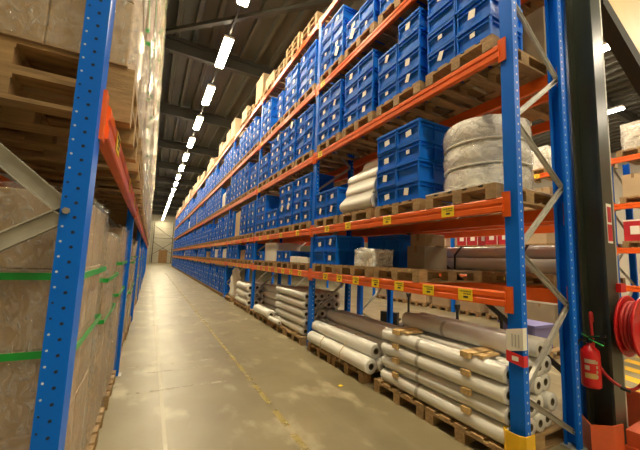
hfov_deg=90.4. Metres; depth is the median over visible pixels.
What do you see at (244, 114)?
carton
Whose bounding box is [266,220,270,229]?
plastic crate
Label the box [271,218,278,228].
plastic crate
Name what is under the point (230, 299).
wooden pallet
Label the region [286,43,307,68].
wooden pallet
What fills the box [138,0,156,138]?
load
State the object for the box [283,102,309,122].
wooden pallet
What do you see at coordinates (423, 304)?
wooden pallet
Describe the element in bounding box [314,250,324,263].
plastic crate
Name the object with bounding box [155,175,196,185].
ceiling beam
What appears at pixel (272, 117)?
plastic crate
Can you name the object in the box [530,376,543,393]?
roll
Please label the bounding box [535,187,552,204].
carton
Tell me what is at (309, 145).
plastic crate
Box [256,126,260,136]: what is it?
plastic crate
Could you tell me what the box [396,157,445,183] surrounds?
plastic crate
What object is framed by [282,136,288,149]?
plastic crate
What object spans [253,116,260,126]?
plastic crate
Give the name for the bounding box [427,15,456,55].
plastic crate
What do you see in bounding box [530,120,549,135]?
beam
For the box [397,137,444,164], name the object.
plastic crate
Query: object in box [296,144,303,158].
plastic crate
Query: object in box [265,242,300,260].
load
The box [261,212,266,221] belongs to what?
plastic crate
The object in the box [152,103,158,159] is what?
load
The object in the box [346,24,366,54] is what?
plastic crate
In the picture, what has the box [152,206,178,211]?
ceiling beam
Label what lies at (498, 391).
roll
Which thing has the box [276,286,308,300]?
roll
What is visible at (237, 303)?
wooden pallet
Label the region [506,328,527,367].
paper notice
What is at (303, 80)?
plastic crate
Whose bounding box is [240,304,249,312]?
wooden pallet
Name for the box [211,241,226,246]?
beam
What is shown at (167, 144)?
ceiling beam
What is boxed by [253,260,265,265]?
wooden pallet
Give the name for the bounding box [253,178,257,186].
plastic crate
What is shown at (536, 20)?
carton
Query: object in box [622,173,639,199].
carton
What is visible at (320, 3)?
ceiling beam
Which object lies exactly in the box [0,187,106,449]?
load
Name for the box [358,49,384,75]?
plastic crate
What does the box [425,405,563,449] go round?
wooden pallet
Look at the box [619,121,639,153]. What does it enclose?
load
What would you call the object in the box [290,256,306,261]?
box
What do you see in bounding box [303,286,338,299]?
roll
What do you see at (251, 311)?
wooden pallet
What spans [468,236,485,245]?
carton
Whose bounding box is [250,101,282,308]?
upright
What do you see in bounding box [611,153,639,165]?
beam
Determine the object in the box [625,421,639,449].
guard rail
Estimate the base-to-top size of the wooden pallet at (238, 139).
0.138 m
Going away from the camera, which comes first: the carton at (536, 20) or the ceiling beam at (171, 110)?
the carton at (536, 20)
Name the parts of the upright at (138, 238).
post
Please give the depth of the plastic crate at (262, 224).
8.54 m
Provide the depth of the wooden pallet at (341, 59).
5.80 m
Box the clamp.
[616,283,626,292]
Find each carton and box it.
[219,142,224,154]
[226,129,230,144]
[230,118,246,139]
[235,211,240,235]
[240,250,245,258]
[242,105,253,122]
[255,73,277,103]
[265,70,284,92]
[378,288,386,295]
[393,290,410,298]
[407,246,446,268]
[411,234,444,246]
[411,293,431,302]
[432,296,458,306]
[433,86,492,115]
[444,238,455,245]
[457,237,467,245]
[459,300,488,311]
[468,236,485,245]
[486,6,546,93]
[486,236,498,244]
[489,300,526,316]
[499,235,504,244]
[526,301,557,323]
[527,233,554,243]
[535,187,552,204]
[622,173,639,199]
[623,219,639,240]
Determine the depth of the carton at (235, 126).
13.17 m
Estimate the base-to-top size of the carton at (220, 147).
0.621 m
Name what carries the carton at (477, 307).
on the wooden pallet
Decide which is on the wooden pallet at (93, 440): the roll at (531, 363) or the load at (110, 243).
the load at (110, 243)
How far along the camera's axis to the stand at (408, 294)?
8.06 m
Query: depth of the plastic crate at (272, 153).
8.35 m
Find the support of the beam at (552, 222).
attached to the upright at (563, 5)
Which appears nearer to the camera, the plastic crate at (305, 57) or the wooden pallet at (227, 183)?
the plastic crate at (305, 57)
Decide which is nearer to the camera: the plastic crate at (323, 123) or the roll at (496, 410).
the roll at (496, 410)
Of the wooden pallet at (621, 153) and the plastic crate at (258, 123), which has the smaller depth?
the wooden pallet at (621, 153)
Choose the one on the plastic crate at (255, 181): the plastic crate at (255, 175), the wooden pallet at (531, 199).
the plastic crate at (255, 175)
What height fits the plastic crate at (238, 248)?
0.236 m
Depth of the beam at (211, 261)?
13.50 m
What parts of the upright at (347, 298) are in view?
post, post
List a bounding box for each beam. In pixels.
[0,175,25,188]
[98,89,136,217]
[134,207,142,233]
[151,210,176,215]
[152,201,182,207]
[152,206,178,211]
[153,194,185,201]
[154,186,188,194]
[155,160,206,173]
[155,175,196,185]
[157,138,218,156]
[158,101,233,128]
[163,34,276,78]
[164,0,360,34]
[202,216,212,224]
[204,189,214,201]
[206,162,216,178]
[210,260,225,265]
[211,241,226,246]
[213,205,229,218]
[215,172,231,191]
[217,139,233,163]
[226,262,252,270]
[227,235,254,245]
[229,190,256,209]
[232,143,259,174]
[234,98,262,141]
[249,239,279,243]
[253,265,309,279]
[254,225,311,242]
[257,153,314,194]
[260,85,317,148]
[262,19,319,103]
[282,232,345,242]
[310,268,513,313]
[312,191,510,236]
[315,36,505,162]
[317,0,416,94]
[320,0,340,26]
[325,165,347,176]
[334,166,360,182]
[351,203,563,236]
[353,67,557,169]
[361,91,548,170]
[363,221,553,238]
[364,276,567,303]
[434,225,554,238]
[473,282,556,288]
[500,283,542,286]
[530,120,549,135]
[531,172,549,179]
[600,0,639,96]
[607,98,639,124]
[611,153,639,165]
[614,202,639,211]
[617,246,639,255]
[620,285,639,292]
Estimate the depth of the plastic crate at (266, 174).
8.71 m
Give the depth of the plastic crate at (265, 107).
9.30 m
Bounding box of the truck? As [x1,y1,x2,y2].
[380,289,404,326]
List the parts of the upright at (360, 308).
post, post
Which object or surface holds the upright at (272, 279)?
on the floor at (230, 413)
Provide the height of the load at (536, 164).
0.608 m
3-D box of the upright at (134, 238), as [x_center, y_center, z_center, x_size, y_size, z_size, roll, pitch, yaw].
[-8.112,-0.907,14.003,1.060,7.400,0.150,5,-7,-28]
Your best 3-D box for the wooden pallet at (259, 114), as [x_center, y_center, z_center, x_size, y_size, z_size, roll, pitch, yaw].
[-1.951,-3.732,11.097,1.040,0.138,0.800,5,-7,-28]
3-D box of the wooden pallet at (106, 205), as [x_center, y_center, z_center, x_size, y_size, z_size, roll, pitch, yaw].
[-3.152,-0.324,4.587,1.040,0.138,0.800,5,-7,-28]
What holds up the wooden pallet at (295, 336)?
on the floor at (230, 413)
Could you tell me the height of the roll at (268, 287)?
0.170 m
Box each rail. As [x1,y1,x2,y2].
[172,5,241,192]
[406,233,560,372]
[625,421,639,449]
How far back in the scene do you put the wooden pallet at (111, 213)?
5.39 m
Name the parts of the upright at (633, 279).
post, post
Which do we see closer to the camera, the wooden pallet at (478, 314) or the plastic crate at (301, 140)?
the plastic crate at (301, 140)
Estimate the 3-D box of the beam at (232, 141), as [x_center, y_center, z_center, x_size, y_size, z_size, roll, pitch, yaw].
[-4.340,-3.311,14.499,0.050,0.215,3.693,5,-7,-28]
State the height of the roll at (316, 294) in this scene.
0.156 m
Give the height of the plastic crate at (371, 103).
0.236 m
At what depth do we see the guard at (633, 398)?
3.20 m
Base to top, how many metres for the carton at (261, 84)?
0.801 m
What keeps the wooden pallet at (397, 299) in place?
on the floor at (230, 413)
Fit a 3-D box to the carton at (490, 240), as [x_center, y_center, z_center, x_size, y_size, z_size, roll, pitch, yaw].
[5.380,0.383,9.679,0.503,0.460,0.372,5,-7,-28]
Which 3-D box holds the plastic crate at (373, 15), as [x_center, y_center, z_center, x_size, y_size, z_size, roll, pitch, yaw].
[0.929,-3.060,4.959,0.522,0.236,0.377,5,-7,-28]
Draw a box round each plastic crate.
[221,286,229,292]
[222,268,233,274]
[222,274,231,280]
[230,230,234,236]
[232,211,237,217]
[234,252,240,258]
[235,245,245,251]
[242,227,246,234]
[243,219,246,226]
[245,177,249,185]
[245,184,249,191]
[246,162,255,171]
[247,218,250,225]
[248,129,252,138]
[248,252,258,259]
[249,243,265,251]
[250,224,254,232]
[251,200,255,209]
[251,208,255,216]
[251,216,255,224]
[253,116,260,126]
[253,170,257,179]
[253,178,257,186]
[254,162,258,171]
[256,119,260,128]
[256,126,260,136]
[256,134,270,142]
[256,214,260,223]
[256,223,259,231]
[257,197,261,206]
[257,206,260,214]
[258,251,264,259]
[259,157,263,167]
[259,165,263,174]
[259,173,263,182]
[260,221,265,230]
[261,195,279,204]
[261,204,278,213]
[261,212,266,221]
[262,119,265,129]
[263,103,267,114]
[263,161,269,172]
[263,170,268,180]
[264,153,269,163]
[266,113,276,125]
[266,121,284,132]
[266,210,271,220]
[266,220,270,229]
[267,97,277,109]
[267,105,277,116]
[269,166,273,176]
[270,148,274,159]
[270,157,274,167]
[271,139,275,150]
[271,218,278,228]
[272,208,278,218]
[274,152,281,164]
[274,161,280,173]
[275,133,282,146]
[275,143,282,154]
[276,251,282,261]
[277,90,284,104]
[277,99,284,112]
[277,108,297,121]
[278,216,284,226]
[279,195,285,206]
[279,205,284,216]
[280,185,285,196]
[281,156,287,168]
[282,126,288,140]
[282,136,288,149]
[282,146,287,158]
[283,251,309,261]
[284,91,290,105]
[284,100,298,113]
[284,214,292,225]
[285,71,291,86]
[285,81,290,95]
[285,203,293,214]
[286,181,294,194]
[286,192,293,204]
[287,141,296,155]
[288,120,297,135]
[288,151,312,164]
[289,130,297,143]
[290,82,299,98]
[290,92,310,108]
[291,72,299,88]
[292,62,300,77]
[293,199,301,212]
[293,211,301,223]
[294,188,301,201]
[295,176,302,189]
[296,133,304,148]
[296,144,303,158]
[297,111,305,127]
[298,123,304,137]
[299,82,315,97]
[300,50,307,68]
[300,60,307,78]
[300,72,306,87]
[301,209,311,221]
[302,184,331,198]
[302,196,311,210]
[303,172,333,187]
[304,138,334,153]
[305,104,315,120]
[305,115,315,131]
[305,126,314,142]
[307,61,317,79]
[307,72,334,91]
[308,39,318,58]
[308,50,317,68]
[314,236,324,249]
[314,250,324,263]
[316,191,326,206]
[316,204,325,218]
[318,114,328,132]
[318,127,328,144]
[319,102,329,120]
[320,89,329,108]
[321,43,331,64]
[321,55,344,79]
[322,19,332,41]
[322,31,331,51]
[324,250,355,264]
[325,235,362,250]
[326,186,347,203]
[326,201,342,216]
[328,119,363,138]
[329,92,344,112]
[329,105,344,125]
[330,78,344,99]
[331,30,346,53]
[331,42,360,70]
[332,4,357,29]
[332,17,349,40]
[343,106,375,129]
[344,93,357,114]
[345,63,358,87]
[345,78,357,100]
[346,11,359,37]
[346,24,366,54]
[357,79,378,104]
[357,95,399,122]
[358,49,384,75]
[358,64,378,89]
[359,0,379,22]
[359,7,384,44]
[368,236,382,249]
[376,165,395,188]
[377,129,396,154]
[377,184,396,206]
[378,44,397,74]
[378,60,397,90]
[378,78,417,112]
[378,147,397,170]
[380,0,404,20]
[382,251,406,267]
[383,234,410,250]
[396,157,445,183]
[396,178,449,202]
[397,62,438,102]
[397,117,449,146]
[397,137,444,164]
[398,6,427,42]
[398,25,427,59]
[398,43,427,76]
[427,0,446,15]
[427,0,455,35]
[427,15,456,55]
[427,37,463,82]
[455,0,520,13]
[456,0,522,33]
[456,11,522,67]
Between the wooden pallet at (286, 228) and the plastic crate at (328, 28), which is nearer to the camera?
the plastic crate at (328, 28)
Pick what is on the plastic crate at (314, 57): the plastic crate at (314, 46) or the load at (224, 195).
the plastic crate at (314, 46)
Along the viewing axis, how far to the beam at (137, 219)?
5.36 m
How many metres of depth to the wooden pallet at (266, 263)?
7.83 m
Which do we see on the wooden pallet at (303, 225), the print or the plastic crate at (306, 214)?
the plastic crate at (306, 214)
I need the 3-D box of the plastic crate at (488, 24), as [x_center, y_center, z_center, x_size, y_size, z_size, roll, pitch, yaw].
[1.722,-1.841,3.237,0.522,0.236,0.377,5,-7,-28]
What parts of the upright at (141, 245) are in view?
post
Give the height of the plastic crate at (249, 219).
0.236 m
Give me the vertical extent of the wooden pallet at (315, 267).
0.138 m
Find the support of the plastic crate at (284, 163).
on the wooden pallet at (291, 165)
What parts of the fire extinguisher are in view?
handle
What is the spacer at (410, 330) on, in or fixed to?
on the roll at (488, 426)
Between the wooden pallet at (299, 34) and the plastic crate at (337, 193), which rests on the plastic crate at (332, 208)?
the plastic crate at (337, 193)
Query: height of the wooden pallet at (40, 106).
0.138 m
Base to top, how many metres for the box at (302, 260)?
0.100 m
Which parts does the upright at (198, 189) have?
post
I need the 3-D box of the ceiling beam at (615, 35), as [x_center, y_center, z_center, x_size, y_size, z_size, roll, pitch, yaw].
[5.923,-2.507,5.784,3.600,2.012,0.200,5,-7,-28]
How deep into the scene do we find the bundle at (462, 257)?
4.10 m
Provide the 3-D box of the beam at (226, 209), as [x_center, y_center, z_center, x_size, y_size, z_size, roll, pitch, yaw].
[-4.441,-0.537,14.194,0.050,0.215,3.693,5,-7,-28]
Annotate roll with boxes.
[235,294,250,306]
[236,281,251,290]
[236,288,250,298]
[244,281,260,290]
[251,281,264,290]
[253,304,274,317]
[263,284,278,292]
[263,290,277,299]
[263,296,277,307]
[263,303,276,309]
[268,316,280,324]
[274,314,306,335]
[275,293,307,308]
[275,300,307,317]
[275,307,307,326]
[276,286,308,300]
[284,286,318,300]
[290,286,324,299]
[297,286,331,299]
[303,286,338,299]
[307,331,376,373]
[312,320,381,358]
[315,309,325,317]
[317,300,324,308]
[319,333,384,371]
[322,299,331,308]
[324,320,384,355]
[327,310,391,341]
[329,299,339,308]
[338,310,402,327]
[380,367,510,444]
[381,341,509,404]
[381,354,509,425]
[382,327,508,383]
[392,326,508,364]
[402,312,529,354]
[403,326,533,372]
[414,313,543,356]
[419,312,551,354]
[528,355,543,375]
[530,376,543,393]
[530,392,543,411]
[530,398,536,416]
[530,412,545,432]
[530,418,535,434]
[536,372,549,390]
[537,408,551,427]
[539,390,556,410]
[543,355,550,372]
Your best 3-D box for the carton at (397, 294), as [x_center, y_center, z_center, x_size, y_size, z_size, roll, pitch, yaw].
[3.536,2.620,13.110,0.702,0.754,0.720,5,-7,-28]
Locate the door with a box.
[158,250,167,262]
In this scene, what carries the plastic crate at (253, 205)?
on the plastic crate at (253, 212)
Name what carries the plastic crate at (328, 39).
on the plastic crate at (327, 52)
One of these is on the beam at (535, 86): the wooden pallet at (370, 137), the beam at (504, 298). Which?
the wooden pallet at (370, 137)
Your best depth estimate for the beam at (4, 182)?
2.93 m
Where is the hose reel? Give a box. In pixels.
[589,295,639,392]
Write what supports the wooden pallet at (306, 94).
on the beam
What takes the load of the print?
attached to the paper notice
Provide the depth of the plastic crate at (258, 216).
8.93 m
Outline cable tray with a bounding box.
[607,98,639,108]
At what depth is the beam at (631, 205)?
6.85 m
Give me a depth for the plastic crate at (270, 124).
8.82 m
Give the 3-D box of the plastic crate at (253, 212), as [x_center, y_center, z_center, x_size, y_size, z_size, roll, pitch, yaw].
[-1.790,-0.338,9.637,0.522,0.236,0.377,5,-7,-28]
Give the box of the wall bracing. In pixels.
[151,223,173,262]
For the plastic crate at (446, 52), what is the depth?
3.45 m
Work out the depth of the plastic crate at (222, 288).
12.43 m
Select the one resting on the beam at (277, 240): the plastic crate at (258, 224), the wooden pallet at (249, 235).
the wooden pallet at (249, 235)
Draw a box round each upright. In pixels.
[0,0,115,449]
[93,199,133,377]
[118,224,140,321]
[132,236,143,300]
[134,238,144,289]
[142,244,145,282]
[191,189,205,271]
[198,179,216,275]
[208,163,224,285]
[223,140,248,297]
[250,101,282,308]
[255,271,273,283]
[288,243,305,285]
[305,22,353,347]
[357,137,392,323]
[450,238,454,312]
[499,0,587,449]
[561,0,586,418]
[611,164,638,300]
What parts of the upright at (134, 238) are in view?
post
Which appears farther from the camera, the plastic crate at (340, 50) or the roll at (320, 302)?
the roll at (320, 302)
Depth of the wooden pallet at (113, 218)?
6.18 m
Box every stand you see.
[406,293,410,311]
[454,304,459,319]
[498,317,503,328]
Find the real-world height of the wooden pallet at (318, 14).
0.138 m
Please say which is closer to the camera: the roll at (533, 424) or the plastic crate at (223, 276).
the roll at (533, 424)
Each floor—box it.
[95,263,639,449]
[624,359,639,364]
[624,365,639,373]
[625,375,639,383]
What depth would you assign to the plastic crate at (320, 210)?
5.66 m
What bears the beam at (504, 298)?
attached to the upright at (521, 380)
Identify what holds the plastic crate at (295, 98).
on the wooden pallet at (295, 105)
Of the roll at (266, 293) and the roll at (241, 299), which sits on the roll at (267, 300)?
the roll at (266, 293)
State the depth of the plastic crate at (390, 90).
4.24 m
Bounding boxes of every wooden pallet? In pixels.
[0,34,139,141]
[0,66,137,162]
[0,127,142,171]
[0,132,141,189]
[13,170,142,203]
[26,163,143,189]
[59,192,143,213]
[87,407,104,449]
[93,204,143,218]
[100,370,115,410]
[104,221,145,228]
[105,213,144,222]
[105,218,144,225]
[123,324,128,339]
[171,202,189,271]
[215,183,228,188]
[219,179,230,185]
[220,206,240,211]
[224,203,240,210]
[225,295,234,301]
[229,136,239,145]
[230,199,247,206]
[232,163,245,172]
[233,300,241,307]
[235,195,254,203]
[237,259,243,263]
[238,157,256,166]
[239,234,266,240]
[240,118,251,130]
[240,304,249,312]
[241,191,272,200]
[244,149,264,161]
[244,259,252,264]
[246,104,261,116]
[246,108,261,121]
[246,232,275,239]
[248,186,279,195]
[249,309,258,318]
[251,141,270,154]
[253,96,269,112]
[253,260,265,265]
[255,230,293,238]
[258,178,283,191]
[258,314,270,324]
[261,129,282,144]
[263,80,284,98]
[263,261,275,266]
[265,228,307,236]
[268,171,297,184]
[271,117,294,134]
[271,321,288,334]
[273,63,292,86]
[274,58,293,78]
[275,261,289,268]
[277,225,325,235]
[280,161,330,177]
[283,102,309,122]
[285,328,306,345]
[286,31,313,54]
[286,37,309,62]
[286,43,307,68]
[290,262,331,270]
[292,221,345,233]
[295,150,347,172]
[298,83,328,108]
[300,17,328,48]
[301,11,332,40]
[307,342,332,363]
[312,263,358,273]
[314,215,381,230]
[317,132,377,160]
[319,55,355,87]
[331,355,380,383]
[334,0,549,186]
[338,265,400,276]
[339,208,417,226]
[342,110,402,146]
[344,21,397,63]
[374,267,480,282]
[374,377,428,419]
[375,198,475,222]
[376,80,473,124]
[376,294,386,299]
[378,0,427,34]
[393,297,414,302]
[410,300,431,306]
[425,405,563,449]
[426,33,547,106]
[426,182,553,216]
[429,304,455,310]
[436,269,504,281]
[456,245,493,246]
[459,309,488,316]
[482,271,556,287]
[484,244,504,246]
[486,314,497,318]
[525,243,554,245]
[530,167,551,182]
[549,346,559,359]
[616,146,639,164]
[619,195,639,208]
[620,278,625,283]
[622,241,639,247]
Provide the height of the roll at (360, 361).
0.190 m
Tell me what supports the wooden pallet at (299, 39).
on the wooden pallet at (304, 51)
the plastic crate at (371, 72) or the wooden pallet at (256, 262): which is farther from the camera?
the wooden pallet at (256, 262)
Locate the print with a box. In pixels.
[511,333,518,347]
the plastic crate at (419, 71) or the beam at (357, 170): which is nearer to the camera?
the plastic crate at (419, 71)
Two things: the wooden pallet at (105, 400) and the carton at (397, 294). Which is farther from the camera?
the carton at (397, 294)
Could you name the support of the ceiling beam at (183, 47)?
attached to the ceiling
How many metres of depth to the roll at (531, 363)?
3.34 m
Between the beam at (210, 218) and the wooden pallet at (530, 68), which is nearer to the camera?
the wooden pallet at (530, 68)
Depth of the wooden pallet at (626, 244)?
6.81 m
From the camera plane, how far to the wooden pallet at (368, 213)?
4.67 m
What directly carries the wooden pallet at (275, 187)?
on the beam at (334, 173)
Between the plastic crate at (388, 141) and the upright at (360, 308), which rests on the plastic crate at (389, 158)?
the plastic crate at (388, 141)
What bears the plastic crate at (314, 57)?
on the plastic crate at (313, 68)
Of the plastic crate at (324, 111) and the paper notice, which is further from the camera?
the plastic crate at (324, 111)
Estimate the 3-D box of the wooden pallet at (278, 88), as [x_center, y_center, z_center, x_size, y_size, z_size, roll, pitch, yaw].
[-1.052,-3.885,9.415,1.040,0.138,0.800,5,-7,-28]
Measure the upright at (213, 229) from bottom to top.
6.300 m
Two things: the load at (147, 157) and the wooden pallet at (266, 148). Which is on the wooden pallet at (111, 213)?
the load at (147, 157)
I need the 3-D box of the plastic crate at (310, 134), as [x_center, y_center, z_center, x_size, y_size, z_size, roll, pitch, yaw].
[0.001,-1.783,6.513,0.522,0.236,0.377,5,-7,-28]
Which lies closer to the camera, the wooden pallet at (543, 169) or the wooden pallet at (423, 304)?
the wooden pallet at (543, 169)
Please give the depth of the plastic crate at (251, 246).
9.36 m
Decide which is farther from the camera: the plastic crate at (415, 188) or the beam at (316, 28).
the beam at (316, 28)
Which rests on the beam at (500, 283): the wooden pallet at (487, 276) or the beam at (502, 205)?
the wooden pallet at (487, 276)
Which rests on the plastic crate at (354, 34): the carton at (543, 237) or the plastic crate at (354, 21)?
the plastic crate at (354, 21)
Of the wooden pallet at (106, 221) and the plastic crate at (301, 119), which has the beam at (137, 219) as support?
the wooden pallet at (106, 221)
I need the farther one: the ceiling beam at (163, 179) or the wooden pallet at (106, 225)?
the ceiling beam at (163, 179)
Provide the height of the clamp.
0.080 m
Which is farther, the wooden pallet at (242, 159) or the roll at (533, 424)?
the wooden pallet at (242, 159)
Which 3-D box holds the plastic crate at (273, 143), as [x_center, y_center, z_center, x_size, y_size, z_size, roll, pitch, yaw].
[-1.007,-2.083,8.476,0.522,0.236,0.377,5,-7,-28]
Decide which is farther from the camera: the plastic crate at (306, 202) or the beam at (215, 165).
the beam at (215, 165)
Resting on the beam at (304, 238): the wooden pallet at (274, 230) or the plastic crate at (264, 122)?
the wooden pallet at (274, 230)
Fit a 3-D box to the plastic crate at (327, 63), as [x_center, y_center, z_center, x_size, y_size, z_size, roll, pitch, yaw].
[0.333,-2.958,6.083,0.522,0.236,0.377,5,-7,-28]
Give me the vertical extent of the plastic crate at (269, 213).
0.236 m
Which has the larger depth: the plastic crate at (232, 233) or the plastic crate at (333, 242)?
the plastic crate at (232, 233)
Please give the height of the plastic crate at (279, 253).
0.236 m
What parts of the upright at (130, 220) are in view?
post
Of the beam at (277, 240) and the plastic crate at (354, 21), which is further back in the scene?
the beam at (277, 240)
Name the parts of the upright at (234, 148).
post, post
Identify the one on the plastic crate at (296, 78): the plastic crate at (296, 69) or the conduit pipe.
the plastic crate at (296, 69)
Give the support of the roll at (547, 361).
on the roll at (545, 377)
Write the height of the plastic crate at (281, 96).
0.236 m
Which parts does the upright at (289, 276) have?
post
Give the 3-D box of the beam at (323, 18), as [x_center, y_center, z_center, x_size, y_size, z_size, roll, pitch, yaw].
[0.878,-4.194,4.742,0.050,0.215,3.693,5,-7,-28]
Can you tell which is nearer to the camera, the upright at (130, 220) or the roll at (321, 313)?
the upright at (130, 220)
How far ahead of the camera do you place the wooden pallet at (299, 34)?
7.59 m
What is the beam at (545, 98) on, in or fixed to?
attached to the upright at (563, 5)
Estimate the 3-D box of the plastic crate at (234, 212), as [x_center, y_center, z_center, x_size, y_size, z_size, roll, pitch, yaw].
[-3.034,-0.360,12.022,0.522,0.236,0.377,5,-7,-28]
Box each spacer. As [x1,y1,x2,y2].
[392,327,422,378]
[460,347,499,414]
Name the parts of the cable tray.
ceiling light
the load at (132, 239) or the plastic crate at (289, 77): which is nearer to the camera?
the load at (132, 239)
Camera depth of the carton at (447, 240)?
11.16 m
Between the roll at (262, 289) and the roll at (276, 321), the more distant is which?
the roll at (262, 289)
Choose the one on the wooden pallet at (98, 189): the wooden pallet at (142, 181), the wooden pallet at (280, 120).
the wooden pallet at (142, 181)
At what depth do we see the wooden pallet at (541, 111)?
4.20 m
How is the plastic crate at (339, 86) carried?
on the plastic crate at (339, 99)
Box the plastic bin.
[497,319,553,348]
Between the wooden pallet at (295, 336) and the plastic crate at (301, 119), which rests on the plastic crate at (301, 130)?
the plastic crate at (301, 119)
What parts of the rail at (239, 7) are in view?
ceiling light, ceiling light, ceiling light, ceiling light, ceiling light, ceiling light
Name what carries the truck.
on the floor at (230, 413)
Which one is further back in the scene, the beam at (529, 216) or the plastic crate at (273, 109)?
the plastic crate at (273, 109)
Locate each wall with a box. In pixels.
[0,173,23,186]
[146,214,226,263]
[300,152,639,297]
[608,0,639,52]
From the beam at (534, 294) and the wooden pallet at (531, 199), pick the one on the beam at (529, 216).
the wooden pallet at (531, 199)
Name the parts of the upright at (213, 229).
post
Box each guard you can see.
[503,425,535,449]
[582,415,624,449]
[626,391,639,426]
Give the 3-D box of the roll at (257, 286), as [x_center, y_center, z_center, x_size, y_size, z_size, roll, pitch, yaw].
[-2.152,1.904,9.941,0.210,0.210,1.300,5,-7,-28]
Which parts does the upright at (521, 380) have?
post, post, plate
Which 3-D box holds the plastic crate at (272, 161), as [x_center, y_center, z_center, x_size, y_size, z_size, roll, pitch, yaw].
[-1.025,-1.610,8.430,0.522,0.236,0.377,5,-7,-28]
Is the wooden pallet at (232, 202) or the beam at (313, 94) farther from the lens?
the wooden pallet at (232, 202)
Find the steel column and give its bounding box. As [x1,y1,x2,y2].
[565,0,626,444]
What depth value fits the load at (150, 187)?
11.90 m
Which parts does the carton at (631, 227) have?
panel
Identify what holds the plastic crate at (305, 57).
on the plastic crate at (304, 68)
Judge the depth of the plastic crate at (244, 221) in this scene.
10.24 m
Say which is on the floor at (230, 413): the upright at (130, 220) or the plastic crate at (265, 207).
the upright at (130, 220)
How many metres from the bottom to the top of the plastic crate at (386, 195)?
0.236 m
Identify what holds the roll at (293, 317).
on the roll at (294, 326)
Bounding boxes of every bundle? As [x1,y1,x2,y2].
[339,159,377,213]
[355,248,393,266]
[447,244,555,273]
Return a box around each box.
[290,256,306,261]
[300,258,309,262]
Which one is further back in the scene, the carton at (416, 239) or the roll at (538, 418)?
the carton at (416, 239)
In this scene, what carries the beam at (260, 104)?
attached to the upright at (253, 291)
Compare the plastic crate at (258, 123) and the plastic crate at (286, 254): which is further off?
the plastic crate at (258, 123)
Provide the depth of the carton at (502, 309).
9.19 m
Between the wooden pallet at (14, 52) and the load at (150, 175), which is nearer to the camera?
the wooden pallet at (14, 52)
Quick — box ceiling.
[151,0,639,216]
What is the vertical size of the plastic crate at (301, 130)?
0.236 m
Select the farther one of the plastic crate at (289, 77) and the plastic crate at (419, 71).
the plastic crate at (289, 77)
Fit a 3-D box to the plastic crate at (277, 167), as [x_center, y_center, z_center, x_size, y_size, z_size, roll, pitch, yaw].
[-0.857,-1.405,8.055,0.522,0.236,0.377,5,-7,-28]
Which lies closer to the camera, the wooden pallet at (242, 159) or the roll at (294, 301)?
the roll at (294, 301)
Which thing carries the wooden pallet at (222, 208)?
on the beam at (226, 209)
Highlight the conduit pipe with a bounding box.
[599,0,628,427]
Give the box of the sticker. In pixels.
[606,203,612,242]
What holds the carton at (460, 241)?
on the wooden pallet at (460, 245)
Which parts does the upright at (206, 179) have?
post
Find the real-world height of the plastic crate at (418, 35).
0.236 m
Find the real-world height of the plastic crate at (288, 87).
0.236 m
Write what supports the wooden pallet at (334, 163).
on the beam at (334, 173)
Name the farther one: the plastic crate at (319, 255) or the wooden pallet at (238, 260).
the wooden pallet at (238, 260)
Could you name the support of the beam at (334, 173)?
attached to the upright at (347, 298)
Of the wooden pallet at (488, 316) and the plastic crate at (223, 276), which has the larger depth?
the plastic crate at (223, 276)
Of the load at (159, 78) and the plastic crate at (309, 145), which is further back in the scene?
the load at (159, 78)
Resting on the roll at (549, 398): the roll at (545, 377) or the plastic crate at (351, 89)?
the roll at (545, 377)
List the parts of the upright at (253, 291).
post, post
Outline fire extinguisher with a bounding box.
[578,333,605,389]
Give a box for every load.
[0,0,149,98]
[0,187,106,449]
[54,83,152,194]
[80,234,118,449]
[102,227,126,396]
[123,239,132,326]
[123,246,135,331]
[128,241,136,319]
[135,249,140,299]
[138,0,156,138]
[142,28,154,159]
[143,101,151,199]
[143,119,151,204]
[144,132,151,212]
[145,153,151,215]
[145,156,151,220]
[147,187,150,226]
[151,144,155,185]
[152,14,162,115]
[152,64,160,142]
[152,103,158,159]
[153,0,162,76]
[153,3,163,98]
[154,0,159,36]
[158,54,162,94]
[160,18,165,67]
[161,0,166,44]
[222,192,225,206]
[222,249,226,257]
[228,267,240,296]
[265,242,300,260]
[426,113,551,195]
[532,146,551,173]
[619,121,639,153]
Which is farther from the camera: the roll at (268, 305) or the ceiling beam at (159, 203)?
the ceiling beam at (159, 203)
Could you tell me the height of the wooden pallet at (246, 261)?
0.138 m
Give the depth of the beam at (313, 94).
7.31 m
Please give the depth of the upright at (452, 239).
10.59 m
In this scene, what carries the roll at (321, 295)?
on the roll at (320, 302)
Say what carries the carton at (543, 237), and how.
on the wooden pallet
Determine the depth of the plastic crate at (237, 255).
10.85 m
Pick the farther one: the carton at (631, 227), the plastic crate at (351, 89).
the carton at (631, 227)
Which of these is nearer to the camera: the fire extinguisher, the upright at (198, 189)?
the fire extinguisher
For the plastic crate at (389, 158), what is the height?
0.236 m
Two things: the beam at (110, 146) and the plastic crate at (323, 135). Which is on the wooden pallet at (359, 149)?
the plastic crate at (323, 135)
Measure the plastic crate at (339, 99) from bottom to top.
0.236 m
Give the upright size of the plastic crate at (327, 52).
0.236 m
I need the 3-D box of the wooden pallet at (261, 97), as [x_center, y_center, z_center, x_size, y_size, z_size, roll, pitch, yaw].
[-1.532,-3.803,10.312,1.040,0.138,0.800,5,-7,-28]
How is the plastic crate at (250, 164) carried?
on the plastic crate
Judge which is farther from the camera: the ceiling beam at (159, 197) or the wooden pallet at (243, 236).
the ceiling beam at (159, 197)
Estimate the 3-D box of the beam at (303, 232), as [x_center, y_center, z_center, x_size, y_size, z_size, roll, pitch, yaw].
[-1.014,0.262,7.536,0.054,0.215,3.693,5,-7,-28]

